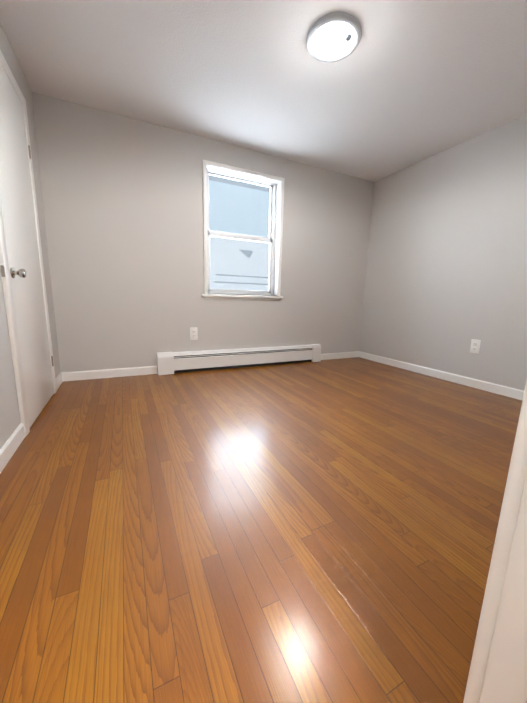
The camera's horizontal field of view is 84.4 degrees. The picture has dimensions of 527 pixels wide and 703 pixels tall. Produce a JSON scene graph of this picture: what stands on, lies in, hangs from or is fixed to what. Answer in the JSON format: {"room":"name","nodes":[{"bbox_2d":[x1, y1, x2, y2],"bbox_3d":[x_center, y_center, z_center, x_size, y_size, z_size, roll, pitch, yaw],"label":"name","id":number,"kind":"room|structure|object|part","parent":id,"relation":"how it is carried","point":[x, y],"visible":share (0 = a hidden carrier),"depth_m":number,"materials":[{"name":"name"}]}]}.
{"room":"empty bedroom","nodes":[
{"label":"empty bedroom","id":0,"kind":"room"},
{"bbox_2d":[0,23,59,448],"bbox_3d":[-1.271,-0.621,1.095,0.140,2.440,3.291,-3,12,-25],"label":"wall","id":1,"kind":"structure","parent":0,"point":[10,421],"depth_m":1.88,"materials":[{"name":"grey paint"}]},
{"bbox_2d":[0,265,4,276],"bbox_3d":[-1.383,-0.426,1.541,0.016,0.060,0.001,-3,12,-25],"label":"plate","id":2,"kind":"object","parent":1,"relation":"attached to","point":[2,270],"visible":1,"depth_m":1.54,"materials":[{"name":"silver metal"}]},
{"bbox_2d":[0,423,24,472],"bbox_3d":[-1.001,0.625,0.864,0.013,0.088,1.897,-3,12,-25],"label":"baseboard","id":3,"kind":"structure","parent":1,"relation":"attached to","point":[9,447],"depth_m":1.51,"materials":[{"name":"white wood"}]},
{"bbox_2d":[0,63,53,427],"bbox_3d":[-1.548,-0.634,1.929,0.075,2.125,0.754,-3,12,-25],"label":"closet door","id":4,"kind":"structure","parent":1,"relation":"in","point":[18,212],"depth_m":1.88,"materials":[{"name":"white wood"}]},
{"bbox_2d":[10,267,14,277],"bbox_3d":[-1.430,-0.450,1.661,0.011,0.060,0.060,-3,12,-25],"label":"rose","id":5,"kind":"object","parent":4,"relation":"attached to","point":[12,270],"visible":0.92,"depth_m":1.64,"materials":[{"name":"silver metal"}]},
{"bbox_3d":[-1.403,-0.451,1.674,0.053,0.051,0.051,-3,12,-25],"label":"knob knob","id":6,"kind":"part","parent":4,"relation":"part of","materials":[{"name":"silver metal"}]},
{"bbox_2d":[0,50,56,435],"bbox_3d":[-1.573,-0.662,1.911,0.020,2.210,0.900,-3,12,-25],"label":"trim","id":7,"kind":"structure","parent":1,"relation":"attached to","point":[11,321],"depth_m":1.69,"materials":[{"name":"white wood"}]},
{"bbox_2d":[56,373,62,388],"bbox_3d":[-1.870,0.274,2.649,0.013,0.088,0.336,-3,12,-25],"label":"baseboard","id":8,"kind":"structure","parent":1,"relation":"attached to","point":[59,380],"depth_m":2.66,"materials":[{"name":"white wood"}]},
{"bbox_2d":[32,92,373,372],"bbox_3d":[-0.268,-1.034,3.485,4.043,2.440,0.220,-3,12,-25],"label":"wall","id":9,"kind":"structure","parent":0,"point":[122,197],"depth_m":2.98,"materials":[{"name":"grey paint"}]},
{"bbox_2d":[61,366,156,381],"bbox_3d":[-1.551,0.222,2.976,0.873,0.088,0.013,-3,12,-25],"label":"baseboard","id":10,"kind":"structure","parent":9,"relation":"attached to","point":[99,374],"depth_m":2.96,"materials":[{"name":"white wood"}]},
{"bbox_2d":[190,327,197,339],"bbox_3d":[-0.784,-0.201,3.268,0.085,0.140,0.008,-3,12,-25],"label":"electrical outlet","id":11,"kind":"object","parent":9,"relation":"attached to","point":[193,333],"visible":1,"depth_m":3.27,"materials":[{"name":"white plastic"}]},
{"bbox_2d":[201,293,282,298],"bbox_3d":[-0.241,-0.667,3.473,1.020,0.042,0.132,-3,12,-25],"label":"window sill","id":12,"kind":"structure","parent":9,"relation":"attached to","point":[237,295],"depth_m":3.41,"materials":[{"name":"white wood"}]},
{"bbox_2d":[203,159,284,300],"bbox_3d":[-0.256,-1.324,3.420,0.960,1.413,0.237,-3,12,-25],"label":"window","id":13,"kind":"structure","parent":9,"relation":"in","point":[273,218],"depth_m":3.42,"materials":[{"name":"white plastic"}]},
{"bbox_3d":[-0.267,-1.667,3.399,0.820,0.636,0.026,-3,12,-25],"label":"window sash","id":14,"kind":"part","parent":13,"relation":"part of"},
{"bbox_3d":[-0.270,-1.044,3.486,0.820,0.664,0.034,-3,12,-25],"label":"window sash","id":15,"kind":"part","parent":13,"relation":"part of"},
{"bbox_2d":[240,250,252,257],"bbox_3d":[-0.497,-2.776,8.191,0.420,0.360,0.670,-3,12,-25],"label":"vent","id":16,"kind":"object","parent":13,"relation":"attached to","point":[244,253],"depth_m":8.07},
{"bbox_2d":[321,351,358,359],"bbox_3d":[1.104,0.060,4.237,0.766,0.088,0.013,-3,12,-25],"label":"baseboard","id":17,"kind":"structure","parent":9,"relation":"attached to","point":[328,356],"depth_m":4.23,"materials":[{"name":"white wood"}]},
{"bbox_2d":[0,357,521,702],"bbox_3d":[0.729,0.630,1.601,4.043,0.100,4.996,-3,12,-25],"label":"floor","id":18,"kind":"structure","parent":0,"point":[323,531],"depth_m":1.04,"materials":[{"name":"brown wood"}]},
{"bbox_2d":[157,344,320,374],"bbox_3d":[-0.183,0.074,3.574,2.120,0.234,0.079,-3,12,-25],"label":"heater","id":19,"kind":"object","parent":18,"relation":"on","point":[179,362],"visible":1,"depth_m":3.46,"materials":[{"name":"white metal"}]},
{"bbox_2d":[0,0,526,181],"bbox_3d":[0.794,-1.867,1.141,4.043,0.100,4.996,-3,12,-25],"label":"ceiling","id":20,"kind":"structure","parent":0,"point":[405,84],"depth_m":2.08,"materials":[{"name":"white paint"}]},
{"bbox_2d":[306,12,361,62],"bbox_3d":[0.432,-1.900,1.806,0.336,0.094,0.336,-3,12,-25],"label":"ceiling light","id":21,"kind":"object","parent":20,"relation":"attached to","point":[333,37],"visible":1,"depth_m":1.74,"materials":[{"name":"white glass"}]},
{"bbox_3d":[0.431,-1.891,1.808,0.276,0.068,0.276,-3,12,-25],"label":"lamp shade","id":22,"kind":"part","parent":21,"relation":"part of","materials":[{"name":"white glass"}]},
{"bbox_2d":[359,114,526,390],"bbox_3d":[2.249,-0.836,2.767,0.140,2.440,3.291,-3,12,-25],"label":"wall","id":23,"kind":"structure","parent":0,"point":[446,277],"depth_m":3.06,"materials":[{"name":"grey paint"}]},
{"bbox_2d":[359,351,523,399],"bbox_3d":[2.120,0.313,3.008,0.013,0.088,3.153,-3,12,-25],"label":"baseboard","id":24,"kind":"structure","parent":23,"relation":"attached to","point":[491,387],"depth_m":3.16,"materials":[{"name":"white wood"}]},
{"bbox_2d":[470,339,480,353],"bbox_3d":[2.135,-0.051,2.933,0.008,0.140,0.085,-3,12,-25],"label":"electrical outlet","id":25,"kind":"object","parent":23,"relation":"attached to","point":[475,346],"visible":1,"depth_m":2.93,"materials":[{"name":"white plastic"}]},
{"bbox_3d":[1.168,-0.454,0.535,3.763,2.440,0.138,-3,12,-25],"label":"wall","id":26,"kind":"structure","parent":0,"visible":0},
{"bbox_2d":[463,380,526,702],"bbox_3d":[-0.072,-0.220,-0.022,0.947,2.117,0.174,-3,12,-25],"label":"door frame","id":27,"kind":"structure","parent":26,"relation":"attached to","point":[505,679],"depth_m":0.30,"materials":[{"name":"white wood"}]}
]}

